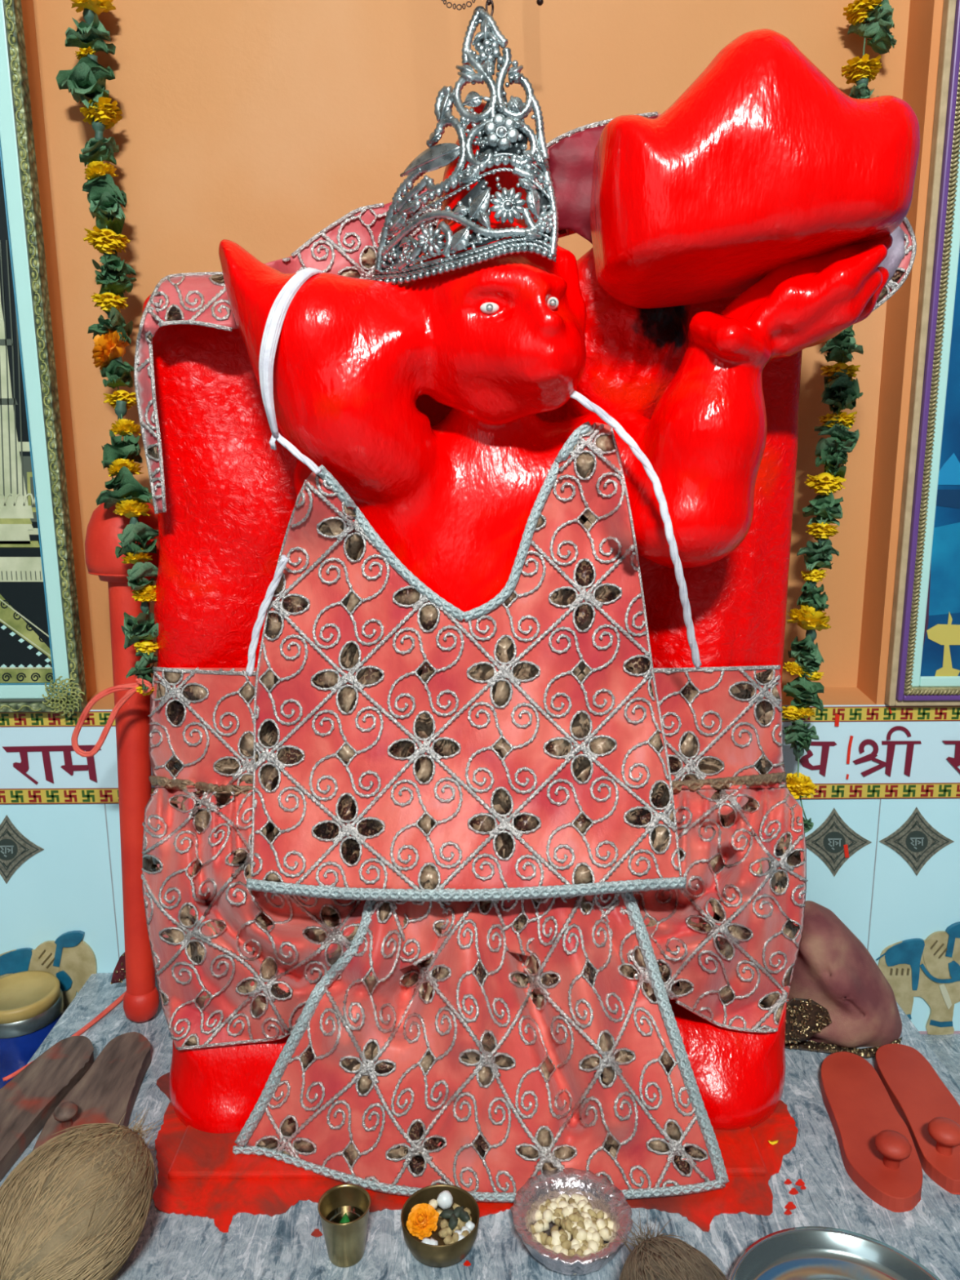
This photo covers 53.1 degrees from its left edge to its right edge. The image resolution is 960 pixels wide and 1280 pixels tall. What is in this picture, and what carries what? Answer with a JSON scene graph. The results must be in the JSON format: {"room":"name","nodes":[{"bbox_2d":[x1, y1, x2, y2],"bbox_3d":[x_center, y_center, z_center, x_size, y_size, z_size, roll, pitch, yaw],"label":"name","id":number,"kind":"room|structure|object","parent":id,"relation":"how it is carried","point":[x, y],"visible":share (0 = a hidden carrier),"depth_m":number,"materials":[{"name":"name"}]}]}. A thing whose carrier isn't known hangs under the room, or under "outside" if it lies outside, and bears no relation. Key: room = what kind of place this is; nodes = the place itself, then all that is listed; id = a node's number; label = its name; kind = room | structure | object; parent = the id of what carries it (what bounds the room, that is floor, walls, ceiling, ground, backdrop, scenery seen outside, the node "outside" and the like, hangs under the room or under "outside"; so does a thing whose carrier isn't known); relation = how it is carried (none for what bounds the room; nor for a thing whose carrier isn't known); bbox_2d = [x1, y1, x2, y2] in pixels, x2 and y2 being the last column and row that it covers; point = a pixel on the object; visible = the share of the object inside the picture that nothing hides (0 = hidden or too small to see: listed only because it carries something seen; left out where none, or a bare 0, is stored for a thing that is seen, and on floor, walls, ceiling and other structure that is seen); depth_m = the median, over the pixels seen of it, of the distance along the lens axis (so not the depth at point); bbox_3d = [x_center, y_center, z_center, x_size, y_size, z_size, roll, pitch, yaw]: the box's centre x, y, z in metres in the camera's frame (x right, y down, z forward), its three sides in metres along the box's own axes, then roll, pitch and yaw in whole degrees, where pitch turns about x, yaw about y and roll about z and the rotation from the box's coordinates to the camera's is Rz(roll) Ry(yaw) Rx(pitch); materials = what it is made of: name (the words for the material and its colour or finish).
{"room":"house of worship","nodes":[
{"label":"house of worship","id":0,"kind":"room"},
{"bbox_2d":[441,0,475,10],"bbox_3d":[-0.025,-0.759,0.912,0.072,0.288,0.001,0,12,0],"label":"chain","id":1,"kind":"object","parent":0,"point":[443,1],"visible":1,"depth_m":0.94,"materials":[{"name":"metal"}]},
{"bbox_2d":[0,973,959,1279],"bbox_3d":[0.004,0.630,0.901,1.120,0.107,1.000,0,12,0],"label":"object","id":2,"kind":"object","parent":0,"point":[172,1246],"visible":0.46,"depth_m":0.93,"materials":[{"name":"grey stone"}]},
{"bbox_2d":[0,1035,93,1181],"bbox_3d":[-0.517,0.517,1.080,0.077,0.044,0.245,2,12,9],"label":"sandal","id":3,"kind":"object","parent":2,"relation":"on","point":[29,1099],"visible":0.86,"depth_m":1.10,"materials":[{"name":"brown wood"}]},
{"bbox_2d":[2,991,125,1081],"bbox_3d":[-0.518,0.502,1.238,0.018,0.006,0.222,5,13,23],"label":"strand","id":4,"kind":"object","parent":2,"relation":"on","point":[117,1001],"visible":0.53,"depth_m":1.25,"materials":[{"name":"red fabric"}]},
{"bbox_2d":[0,1107,163,1279],"bbox_3d":[-0.370,0.514,0.875,0.138,0.132,0.184,-2,12,-7],"label":"coconut","id":5,"kind":"object","parent":2,"relation":"on","point":[77,1206],"visible":1,"depth_m":0.83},
{"bbox_2d":[32,1031,151,1151],"bbox_3d":[-0.429,0.518,1.073,0.086,0.044,0.270,0,12,0],"label":"sandal","id":6,"kind":"object","parent":2,"relation":"on","point":[109,1089],"visible":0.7,"depth_m":1.10,"materials":[{"name":"brown wood"}]},
{"bbox_2d":[110,951,125,984],"bbox_3d":[-0.488,0.448,1.309,0.038,0.049,0.007,0,12,0],"label":"cloth","id":7,"kind":"object","parent":2,"relation":"on","point":[119,972],"visible":0.59,"depth_m":1.31,"materials":[{"name":"red fabric"}]},
{"bbox_2d":[84,502,159,1022],"bbox_3d":[-0.425,0.159,1.221,0.097,0.684,0.098,0,12,0],"label":"mace","id":8,"kind":"object","parent":2,"relation":"on","point":[141,996],"visible":0.6,"depth_m":1.19,"materials":[{"name":"paint"}]},
{"bbox_2d":[71,677,153,757],"bbox_3d":[-0.429,0.090,1.122,0.105,0.099,0.024,0,12,0],"label":"loop","id":9,"kind":"object","parent":8,"relation":"attached to","point":[132,689],"visible":1,"depth_m":1.12,"materials":[{"name":"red fabric"}]},
{"bbox_2d":[317,1183,370,1267],"bbox_3d":[-0.126,0.549,0.896,0.049,0.054,0.049,0,12,0],"label":"tumbler","id":10,"kind":"object","parent":2,"relation":"on","point":[345,1242],"visible":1,"depth_m":0.89,"materials":[{"name":"gold metal"}]},
{"bbox_2d":[339,1212,350,1222],"bbox_3d":[-0.127,0.546,0.890,0.015,0.013,0.021,-6,13,-26],"label":"leaf","id":11,"kind":"object","parent":10,"relation":"in","point":[345,1219],"visible":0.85,"depth_m":0.90,"materials":[{"name":"green"}]},
{"bbox_2d":[400,1183,479,1267],"bbox_3d":[-0.037,0.556,0.906,0.074,0.036,0.074,0,12,0],"label":"brass bowl","id":12,"kind":"object","parent":2,"relation":"on","point":[441,1255],"visible":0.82,"depth_m":0.90,"materials":[{"name":"metal"}]},
{"bbox_2d":[406,1203,439,1239],"bbox_3d":[-0.054,0.545,0.901,0.030,0.019,0.028,3,12,16],"label":"marigold","id":13,"kind":"object","parent":12,"relation":"in","point":[423,1219],"visible":1,"depth_m":0.90,"materials":[{"name":"plant"}]},
{"bbox_2d":[421,1237,430,1244],"bbox_3d":[-0.050,0.554,0.880,0.010,0.011,0.010,-1,12,-3],"label":"lump","id":14,"kind":"object","parent":12,"relation":"in","point":[425,1240],"visible":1,"depth_m":0.88,"materials":[{"name":"white"}]},
{"bbox_2d":[428,1199,437,1208],"bbox_3d":[-0.044,0.538,0.915,0.009,0.009,0.009,0,12,0],"label":"sugar candy","id":15,"kind":"object","parent":12,"relation":"in","point":[433,1202],"visible":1,"depth_m":0.91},
{"bbox_2d":[429,1237,437,1244],"bbox_3d":[-0.043,0.554,0.879,0.009,0.009,0.010,-4,13,-19],"label":"lump","id":16,"kind":"object","parent":12,"relation":"in","point":[433,1242],"visible":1,"depth_m":0.88,"materials":[{"name":"white"}]},
{"bbox_2d":[438,1226,447,1238],"bbox_3d":[-0.033,0.552,0.895,0.013,0.009,0.008,-11,16,-40],"label":"nut","id":17,"kind":"object","parent":12,"relation":"in","point":[442,1233],"visible":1,"depth_m":0.89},
{"bbox_2d":[440,1218,448,1228],"bbox_3d":[-0.034,0.549,0.901,0.008,0.010,0.008,-9,15,-35],"label":"nut","id":18,"kind":"object","parent":12,"relation":"in","point":[443,1223],"visible":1,"depth_m":0.90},
{"bbox_2d":[436,1190,453,1209],"bbox_3d":[-0.034,0.536,0.920,0.016,0.017,0.014,0,12,0],"label":"lump","id":19,"kind":"object","parent":12,"relation":"in","point":[445,1199],"visible":1,"depth_m":0.92,"materials":[{"name":"white"}]},
{"bbox_2d":[438,1208,453,1219],"bbox_3d":[-0.030,0.543,0.907,0.019,0.009,0.008,0,12,0],"label":"dried leaf","id":20,"kind":"object","parent":12,"relation":"in","point":[446,1213],"visible":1,"depth_m":0.91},
{"bbox_2d":[443,1235,452,1244],"bbox_3d":[-0.029,0.552,0.883,0.008,0.010,0.012,3,13,16],"label":"nut","id":21,"kind":"object","parent":12,"relation":"in","point":[448,1238],"visible":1,"depth_m":0.88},
{"bbox_2d":[446,1226,453,1235],"bbox_3d":[-0.029,0.552,0.895,0.009,0.008,0.008,7,14,30],"label":"nut","id":22,"kind":"object","parent":12,"relation":"in","point":[449,1232],"visible":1,"depth_m":0.89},
{"bbox_2d":[448,1213,457,1230],"bbox_3d":[-0.025,0.544,0.900,0.008,0.010,0.018,1,12,8],"label":"dried leaf","id":23,"kind":"object","parent":12,"relation":"in","point":[453,1220],"visible":1,"depth_m":0.90,"materials":[{"name":"plant"}]},
{"bbox_2d":[452,1232,458,1242],"bbox_3d":[-0.022,0.551,0.884,0.007,0.011,0.010,-3,12,-10],"label":"nut","id":24,"kind":"object","parent":12,"relation":"in","point":[455,1236],"visible":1,"depth_m":0.88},
{"bbox_2d":[453,1205,463,1217],"bbox_3d":[-0.021,0.542,0.909,0.008,0.009,0.016,11,16,43],"label":"dried leaf","id":25,"kind":"object","parent":12,"relation":"in","point":[456,1211],"visible":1,"depth_m":0.91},
{"bbox_2d":[458,1208,470,1222],"bbox_3d":[-0.015,0.543,0.905,0.016,0.009,0.010,10,16,41],"label":"dried leaf","id":26,"kind":"object","parent":12,"relation":"in","point":[464,1216],"visible":1,"depth_m":0.90,"materials":[{"name":"plant"}]},
{"bbox_2d":[464,1220,475,1231],"bbox_3d":[-0.010,0.550,0.900,0.010,0.010,0.009,-3,12,-12],"label":"lump","id":27,"kind":"object","parent":12,"relation":"in","point":[469,1224],"visible":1,"depth_m":0.90,"materials":[{"name":"white"}]},
{"bbox_2d":[152,1071,806,1266],"bbox_3d":[-0.013,0.547,1.031,0.744,0.001,0.297,0,12,0],"label":"paint spill","id":28,"kind":"object","parent":2,"relation":"on","point":[220,1200],"visible":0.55,"depth_m":0.97,"materials":[{"name":"paint"}]},
{"bbox_2d":[142,28,919,1203],"bbox_3d":[0.003,0.030,1.016,0.768,1.165,0.421,0,12,0],"label":"idol","id":29,"kind":"object","parent":2,"relation":"on","point":[739,228],"depth_m":0.95,"materials":[{"name":"red ceramic"}]},
{"bbox_2d":[371,5,559,284],"bbox_3d":[-0.023,-0.439,0.850,0.190,0.229,0.049,4,13,21],"label":"crown","id":30,"kind":"object","parent":29,"relation":"on","point":[501,130],"depth_m":0.84,"materials":[{"name":"silver metal"}]},
{"bbox_2d":[381,246,397,262],"bbox_3d":[-0.085,-0.361,0.898,0.007,0.016,0.021,-11,16,-41],"label":"flower","id":31,"kind":"object","parent":30,"relation":"on","point":[388,254],"depth_m":0.90,"materials":[{"name":"silver metal"}]},
{"bbox_2d":[399,249,413,265],"bbox_3d":[-0.068,-0.351,0.882,0.006,0.014,0.018,-12,17,-43],"label":"flower","id":32,"kind":"object","parent":30,"relation":"on","point":[406,257],"depth_m":0.88,"materials":[{"name":"silver metal"}]},
{"bbox_2d":[417,225,445,255],"bbox_3d":[-0.044,-0.358,0.861,0.030,0.026,0.009,9,15,37],"label":"flower","id":33,"kind":"object","parent":30,"relation":"on","point":[431,241],"depth_m":0.86,"materials":[{"name":"silver metal"}]},
{"bbox_2d":[476,136,488,148],"bbox_3d":[0.003,-0.431,0.832,0.011,0.010,0.007,10,16,41],"label":"flower","id":34,"kind":"object","parent":30,"relation":"on","point":[482,142],"depth_m":0.83,"materials":[{"name":"silver metal"}]},
{"bbox_2d":[477,39,500,62],"bbox_3d":[0.007,-0.507,0.826,0.020,0.020,0.008,3,12,14],"label":"flower","id":35,"kind":"object","parent":30,"relation":"on","point":[488,50],"depth_m":0.82,"materials":[{"name":"silver metal"}]},
{"bbox_2d":[484,113,519,151],"bbox_3d":[0.019,-0.438,0.828,0.031,0.031,0.009,0,12,0],"label":"flower","id":36,"kind":"object","parent":30,"relation":"on","point":[501,131],"depth_m":0.83,"materials":[{"name":"silver metal"}]},
{"bbox_2d":[489,186,525,223],"bbox_3d":[0.024,-0.376,0.831,0.031,0.030,0.009,0,12,0],"label":"flower","id":37,"kind":"object","parent":30,"relation":"on","point":[508,205],"depth_m":0.83,"materials":[{"name":"silver metal"}]},
{"bbox_2d":[537,213,555,233],"bbox_3d":[0.057,-0.363,0.836,0.017,0.016,0.007,-5,13,-19],"label":"flower","id":38,"kind":"object","parent":30,"relation":"on","point":[545,222],"depth_m":0.84,"materials":[{"name":"silver metal"}]},
{"bbox_2d":[245,267,701,902],"bbox_3d":[-0.011,-0.044,0.916,0.470,0.600,0.131,0,12,2],"label":"bib","id":39,"kind":"object","parent":29,"relation":"attached to","point":[406,748],"visible":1,"depth_m":0.95,"materials":[{"name":"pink fabric"}]},
{"bbox_2d":[141,665,808,1050],"bbox_3d":[-0.012,0.247,1.053,0.778,0.463,0.260,0,12,0],"label":"skirt","id":40,"kind":"object","parent":29,"relation":"attached to","point":[234,964],"visible":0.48,"depth_m":1.05,"materials":[{"name":"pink fabric"}]},
{"bbox_2d":[485,0,493,15],"bbox_3d":[0.008,-0.719,0.870,0.008,0.278,0.005,0,12,0],"label":"metal hook","id":41,"kind":"object","parent":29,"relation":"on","point":[488,2],"visible":0.8,"depth_m":0.90,"materials":[{"name":"metal"}]},
{"bbox_2d":[133,111,916,513],"bbox_3d":[0.036,-0.341,1.004,0.810,0.408,0.098,0,12,0],"label":"shawl","id":42,"kind":"object","parent":29,"relation":"on","point":[348,246],"visible":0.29,"depth_m":1.00,"materials":[{"name":"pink fabric"}]},
{"bbox_2d":[510,1167,633,1275],"bbox_3d":[0.086,0.554,0.902,0.114,0.041,0.114,0,12,0],"label":"bowl","id":43,"kind":"object","parent":2,"relation":"on","point":[602,1194],"visible":0.68,"depth_m":0.91,"materials":[{"name":"grey"}]},
{"bbox_2d":[533,1232,541,1243],"bbox_3d":[0.053,0.554,0.886,0.010,0.012,0.010,-4,13,-17],"label":"sugar candy","id":44,"kind":"object","parent":43,"relation":"in","point":[537,1236],"visible":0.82,"depth_m":0.88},
{"bbox_2d":[533,1221,543,1232],"bbox_3d":[0.055,0.551,0.901,0.011,0.011,0.010,3,12,15],"label":"sugar candy","id":45,"kind":"object","parent":43,"relation":"in","point":[539,1228],"visible":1,"depth_m":0.90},
{"bbox_2d":[534,1209,543,1221],"bbox_3d":[0.057,0.551,0.918,0.010,0.012,0.011,3,12,16],"label":"sugar candy","id":46,"kind":"object","parent":43,"relation":"in","point":[538,1215],"visible":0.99,"depth_m":0.92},
{"bbox_2d":[540,1232,548,1245],"bbox_3d":[0.059,0.551,0.884,0.008,0.012,0.007,4,13,21],"label":"sugar candy","id":47,"kind":"object","parent":43,"relation":"in","point":[544,1236],"visible":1,"depth_m":0.88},
{"bbox_2d":[541,1218,549,1231],"bbox_3d":[0.060,0.551,0.904,0.010,0.012,0.010,-1,12,-2],"label":"sugar candy","id":48,"kind":"object","parent":43,"relation":"in","point":[546,1224],"visible":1,"depth_m":0.90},
{"bbox_2d":[542,1208,553,1222],"bbox_3d":[0.065,0.545,0.909,0.010,0.013,0.010,-4,13,-18],"label":"sugar candy","id":49,"kind":"object","parent":43,"relation":"in","point":[548,1215],"visible":1,"depth_m":0.91,"materials":[{"name":"food"}]},
{"bbox_2d":[544,1235,552,1244],"bbox_3d":[0.063,0.552,0.881,0.006,0.013,0.009,-12,16,-43],"label":"sugar candy","id":50,"kind":"object","parent":43,"relation":"in","point":[548,1241],"visible":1,"depth_m":0.88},
{"bbox_2d":[550,1200,558,1208],"bbox_3d":[0.071,0.543,0.918,0.010,0.011,0.012,-8,14,-33],"label":"sugar candy","id":51,"kind":"object","parent":43,"relation":"in","point":[553,1204],"visible":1,"depth_m":0.92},
{"bbox_2d":[550,1225,559,1233],"bbox_3d":[0.069,0.547,0.889,0.008,0.008,0.012,8,15,35],"label":"sugar candy","id":52,"kind":"object","parent":43,"relation":"in","point":[554,1227],"visible":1,"depth_m":0.89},
{"bbox_2d":[551,1238,560,1244],"bbox_3d":[0.070,0.552,0.880,0.010,0.012,0.012,-10,16,-39],"label":"sugar candy","id":53,"kind":"object","parent":43,"relation":"in","point":[553,1242],"visible":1,"depth_m":0.88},
{"bbox_2d":[551,1230,560,1242],"bbox_3d":[0.071,0.548,0.882,0.010,0.011,0.012,-11,16,-41],"label":"sugar candy","id":54,"kind":"object","parent":43,"relation":"in","point":[555,1234],"visible":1,"depth_m":0.88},
{"bbox_2d":[552,1244,562,1253],"bbox_3d":[0.072,0.556,0.873,0.011,0.012,0.010,-8,14,-33],"label":"sugar candy","id":55,"kind":"object","parent":43,"relation":"in","point":[557,1248],"visible":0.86,"depth_m":0.87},
{"bbox_2d":[554,1217,560,1227],"bbox_3d":[0.073,0.547,0.902,0.008,0.010,0.009,-1,12,-2],"label":"sugar candy","id":56,"kind":"object","parent":43,"relation":"in","point":[557,1220],"visible":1,"depth_m":0.90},
{"bbox_2d":[553,1207,562,1216],"bbox_3d":[0.076,0.543,0.911,0.011,0.007,0.008,-2,12,-7],"label":"sugar candy","id":57,"kind":"object","parent":43,"relation":"in","point":[557,1210],"visible":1,"depth_m":0.91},
{"bbox_2d":[559,1233,567,1244],"bbox_3d":[0.076,0.548,0.879,0.008,0.012,0.006,11,17,43],"label":"sugar candy","id":58,"kind":"object","parent":43,"relation":"in","point":[562,1237],"visible":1,"depth_m":0.88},
{"bbox_2d":[557,1193,569,1202],"bbox_3d":[0.082,0.543,0.932,0.012,0.010,0.011,-1,12,-4],"label":"sugar candy","id":59,"kind":"object","parent":43,"relation":"in","point":[566,1197],"visible":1,"depth_m":0.93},
{"bbox_2d":[559,1247,568,1255],"bbox_3d":[0.077,0.556,0.869,0.010,0.011,0.012,-3,12,-11],"label":"sugar candy","id":60,"kind":"object","parent":43,"relation":"in","point":[563,1251],"visible":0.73,"depth_m":0.87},
{"bbox_2d":[558,1200,568,1208],"bbox_3d":[0.080,0.543,0.918,0.010,0.011,0.012,-7,14,-30],"label":"sugar candy","id":61,"kind":"object","parent":43,"relation":"in","point":[562,1204],"visible":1,"depth_m":0.92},
{"bbox_2d":[561,1206,569,1217],"bbox_3d":[0.083,0.541,0.907,0.012,0.010,0.011,5,13,25],"label":"sugar candy","id":62,"kind":"object","parent":43,"relation":"in","point":[565,1211],"visible":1,"depth_m":0.90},
{"bbox_2d":[560,1239,571,1249],"bbox_3d":[0.079,0.551,0.874,0.012,0.008,0.007,-3,12,-11],"label":"sugar candy","id":63,"kind":"object","parent":43,"relation":"in","point":[566,1244],"visible":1,"depth_m":0.87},
{"bbox_2d":[564,1222,572,1232],"bbox_3d":[0.082,0.544,0.889,0.007,0.009,0.012,-3,12,-11],"label":"sugar candy","id":64,"kind":"object","parent":43,"relation":"in","point":[567,1225],"visible":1,"depth_m":0.89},
{"bbox_2d":[566,1204,574,1213],"bbox_3d":[0.086,0.541,0.907,0.010,0.012,0.010,-7,14,-28],"label":"sugar candy","id":65,"kind":"object","parent":43,"relation":"in","point":[570,1207],"visible":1,"depth_m":0.91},
{"bbox_2d":[572,1227,577,1239],"bbox_3d":[0.088,0.547,0.882,0.006,0.013,0.009,1,12,6],"label":"sugar candy","id":66,"kind":"object","parent":43,"relation":"in","point":[575,1233],"visible":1,"depth_m":0.88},
{"bbox_2d":[570,1238,580,1245],"bbox_3d":[0.087,0.553,0.877,0.010,0.012,0.010,2,12,9],"label":"sugar candy","id":67,"kind":"object","parent":43,"relation":"in","point":[575,1241],"visible":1,"depth_m":0.88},
{"bbox_2d":[570,1244,581,1251],"bbox_3d":[0.087,0.555,0.872,0.010,0.012,0.010,-4,13,-19],"label":"sugar candy","id":68,"kind":"object","parent":43,"relation":"in","point":[575,1246],"visible":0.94,"depth_m":0.87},
{"bbox_2d":[575,1248,583,1255],"bbox_3d":[0.089,0.555,0.867,0.008,0.011,0.009,-7,14,-29],"label":"sugar candy","id":69,"kind":"object","parent":43,"relation":"in","point":[579,1251],"visible":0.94,"depth_m":0.86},
{"bbox_2d":[577,1220,585,1229],"bbox_3d":[0.093,0.544,0.889,0.009,0.013,0.006,11,17,43],"label":"sugar candy","id":70,"kind":"object","parent":43,"relation":"in","point":[580,1223],"visible":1,"depth_m":0.89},
{"bbox_2d":[576,1228,587,1240],"bbox_3d":[0.093,0.547,0.882,0.012,0.011,0.011,4,13,19],"label":"sugar candy","id":71,"kind":"object","parent":43,"relation":"in","point":[582,1234],"visible":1,"depth_m":0.88,"materials":[{"name":"food"}]},
{"bbox_2d":[577,1199,587,1212],"bbox_3d":[0.098,0.542,0.918,0.010,0.012,0.012,1,12,7],"label":"sugar candy","id":72,"kind":"object","parent":43,"relation":"in","point":[583,1202],"visible":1,"depth_m":0.92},
{"bbox_2d":[577,1195,587,1202],"bbox_3d":[0.099,0.542,0.927,0.012,0.011,0.010,2,12,9],"label":"sugar candy","id":73,"kind":"object","parent":43,"relation":"in","point":[582,1197],"visible":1,"depth_m":0.93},
{"bbox_2d":[581,1211,591,1218],"bbox_3d":[0.100,0.544,0.902,0.012,0.012,0.010,0,12,1],"label":"sugar candy","id":74,"kind":"object","parent":43,"relation":"in","point":[585,1214],"visible":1,"depth_m":0.90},
{"bbox_2d":[582,1204,592,1212],"bbox_3d":[0.102,0.543,0.913,0.010,0.012,0.010,-2,12,-8],"label":"sugar candy","id":75,"kind":"object","parent":43,"relation":"in","point":[586,1206],"visible":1,"depth_m":0.91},
{"bbox_2d":[583,1220,591,1230],"bbox_3d":[0.100,0.546,0.893,0.010,0.013,0.010,-5,13,-22],"label":"sugar candy","id":76,"kind":"object","parent":43,"relation":"in","point":[587,1224],"visible":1,"depth_m":0.89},
{"bbox_2d":[582,1247,594,1255],"bbox_3d":[0.098,0.556,0.868,0.010,0.011,0.012,9,15,36],"label":"sugar candy","id":77,"kind":"object","parent":43,"relation":"in","point":[588,1251],"visible":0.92,"depth_m":0.87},
{"bbox_2d":[586,1231,591,1241],"bbox_3d":[0.102,0.549,0.883,0.012,0.010,0.010,-1,12,-5],"label":"sugar candy","id":78,"kind":"object","parent":43,"relation":"in","point":[589,1233],"visible":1,"depth_m":0.88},
{"bbox_2d":[587,1208,597,1218],"bbox_3d":[0.107,0.543,0.908,0.010,0.010,0.008,-4,12,-15],"label":"sugar candy","id":79,"kind":"object","parent":43,"relation":"in","point":[590,1211],"visible":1,"depth_m":0.91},
{"bbox_2d":[587,1240,598,1252],"bbox_3d":[0.103,0.553,0.874,0.010,0.011,0.011,-6,13,-26],"label":"sugar candy","id":80,"kind":"object","parent":43,"relation":"in","point":[593,1244],"visible":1,"depth_m":0.87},
{"bbox_2d":[591,1231,600,1243],"bbox_3d":[0.106,0.549,0.881,0.010,0.012,0.011,8,14,33],"label":"sugar candy","id":81,"kind":"object","parent":43,"relation":"in","point":[596,1236],"visible":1,"depth_m":0.88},
{"bbox_2d":[595,1209,604,1219],"bbox_3d":[0.113,0.546,0.909,0.009,0.011,0.006,-11,16,-40],"label":"sugar candy","id":82,"kind":"object","parent":43,"relation":"in","point":[600,1214],"visible":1,"depth_m":0.91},
{"bbox_2d":[595,1217,606,1230],"bbox_3d":[0.113,0.547,0.897,0.010,0.011,0.012,-2,12,-9],"label":"sugar candy","id":83,"kind":"object","parent":43,"relation":"in","point":[601,1224],"visible":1,"depth_m":0.89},
{"bbox_2d":[598,1227,609,1240],"bbox_3d":[0.115,0.551,0.890,0.010,0.012,0.010,-4,13,-18],"label":"sugar candy","id":84,"kind":"object","parent":43,"relation":"in","point":[604,1233],"visible":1,"depth_m":0.89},
{"bbox_2d":[615,1211,727,1279],"bbox_3d":[0.153,0.548,0.789,0.100,0.098,0.139,-11,16,-42],"label":"coconut","id":85,"kind":"object","parent":2,"relation":"on","point":[660,1257],"visible":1,"depth_m":0.79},
{"bbox_2d":[785,997,831,1044],"bbox_3d":[0.393,0.464,1.168,0.073,0.063,0.007,0,12,0],"label":"cloth","id":86,"kind":"object","parent":2,"relation":"on","point":[805,1018],"visible":0.93,"depth_m":1.17,"materials":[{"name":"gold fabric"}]},
{"bbox_2d":[728,1226,940,1279],"bbox_3d":[0.312,0.583,0.803,0.208,0.021,0.208,0,12,0],"label":"steel plate","id":87,"kind":"object","parent":2,"relation":"on","point":[805,1252],"visible":1,"depth_m":0.88,"materials":[{"name":"grey"}]},
{"bbox_2d":[785,1037,902,1057],"bbox_3d":[0.453,0.505,1.193,0.164,0.007,0.044,0,12,0],"label":"cloth","id":88,"kind":"object","parent":2,"relation":"on","point":[812,1046],"visible":0.76,"depth_m":1.19,"materials":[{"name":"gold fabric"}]},
{"bbox_2d":[786,900,902,1048],"bbox_3d":[0.467,0.439,1.235,0.154,0.197,0.134,0,12,0],"label":"wrapped bundle","id":89,"kind":"object","parent":2,"relation":"on","point":[833,969],"visible":0.59,"depth_m":1.19,"materials":[{"name":"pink fabric"}]},
{"bbox_2d":[820,1051,922,1212],"bbox_3d":[0.427,0.516,1.052,0.077,0.048,0.234,1,12,7],"label":"sandal","id":90,"kind":"object","parent":2,"relation":"on","point":[879,1155],"visible":1,"depth_m":1.03,"materials":[{"name":"wood"}]},
{"bbox_2d":[874,1043,959,1195],"bbox_3d":[0.502,0.512,1.070,0.069,0.049,0.226,1,12,5],"label":"sandal","id":91,"kind":"object","parent":2,"relation":"on","point":[931,1113],"visible":0.91,"depth_m":1.07,"materials":[{"name":"wood"}]},
{"bbox_2d":[0,798,959,1035],"bbox_3d":[0.002,0.386,1.443,4.400,0.373,0.177,0,12,0],"label":"tiled wall","id":92,"kind":"structure","parent":0,"point":[897,889],"depth_m":1.35,"materials":[{"name":"white tile"}]},
{"bbox_2d":[0,704,959,857],"bbox_3d":[0.001,0.181,1.401,4.400,0.220,0.175,0,12,0],"label":"trim","id":93,"kind":"structure","parent":92,"relation":"attached to","point":[860,751],"depth_m":1.31,"materials":[{"name":"white tile"}]},
{"bbox_2d":[21,0,943,704],"bbox_3d":[-0.005,-0.860,1.182,4.400,1.909,0.170,0,12,0],"label":"wall","id":94,"kind":"structure","parent":0,"point":[925,18],"depth_m":1.24,"materials":[{"name":"paint"}]},
{"bbox_2d":[0,0,87,717],"bbox_3d":[-0.941,-0.685,1.118,0.827,1.613,0.025,0,12,0],"label":"picture frame","id":95,"kind":"object","parent":94,"relation":"attached to","point":[42,665],"visible":1,"depth_m":1.21,"materials":[{"name":"green metal"}]},
{"bbox_2d":[0,159,53,683],"bbox_3d":[-0.950,-0.708,1.120,0.809,1.568,0.012,0,12,0],"label":"picture","id":96,"kind":"object","parent":95,"relation":"on","point":[26,337],"depth_m":1.21,"materials":[{"name":"multicoloured"}]},
{"bbox_2d":[55,0,158,695],"bbox_3d":[-0.433,-0.365,1.135,0.075,0.832,0.288,-5,13,-22],"label":"flower garland","id":97,"kind":"object","parent":94,"relation":"hanging from","point":[86,81],"visible":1,"depth_m":1.15,"materials":[{"name":"green plant"}]},
{"bbox_2d":[87,687,875,709],"bbox_3d":[-0.004,0.095,1.334,1.080,0.036,0.070,0,12,0],"label":"trim","id":98,"kind":"structure","parent":94,"relation":"attached to","point":[831,695],"depth_m":1.32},
{"bbox_2d":[782,0,897,833],"bbox_3d":[0.437,-0.272,1.197,0.062,1.039,0.181,7,14,31],"label":"flower garland","id":99,"kind":"object","parent":94,"relation":"hanging from","point":[868,19],"visible":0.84,"depth_m":1.20,"materials":[{"name":"green plant"}]},
{"bbox_2d":[884,0,959,706],"bbox_3d":[0.943,-0.700,1.118,0.805,1.607,0.025,0,12,0],"label":"picture frame","id":100,"kind":"object","parent":94,"relation":"attached to","point":[923,667],"visible":1,"depth_m":1.22,"materials":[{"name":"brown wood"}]},
{"bbox_2d":[920,248,959,675],"bbox_3d":[0.963,-0.721,1.121,0.765,1.567,0.010,0,12,0],"label":"picture","id":101,"kind":"object","parent":100,"relation":"on","point":[940,594],"depth_m":1.24,"materials":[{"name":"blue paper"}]},
{"bbox_2d":[920,1033,959,1086],"bbox_3d":[0.006,1.010,-0.389,4.400,0.100,4.020,0,12,0],"label":"floor","id":102,"kind":"structure","parent":0,"point":[946,1048],"depth_m":1.36,"materials":[{"name":"grey stone"}]},
{"bbox_2d":[0,970,63,1088],"bbox_3d":[-0.630,0.537,1.322,0.109,0.122,0.109,0,12,0],"label":"lidded jar","id":103,"kind":"object","parent":102,"relation":"on","point":[32,1002],"visible":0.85,"depth_m":1.28,"materials":[{"name":"blue plastic"}]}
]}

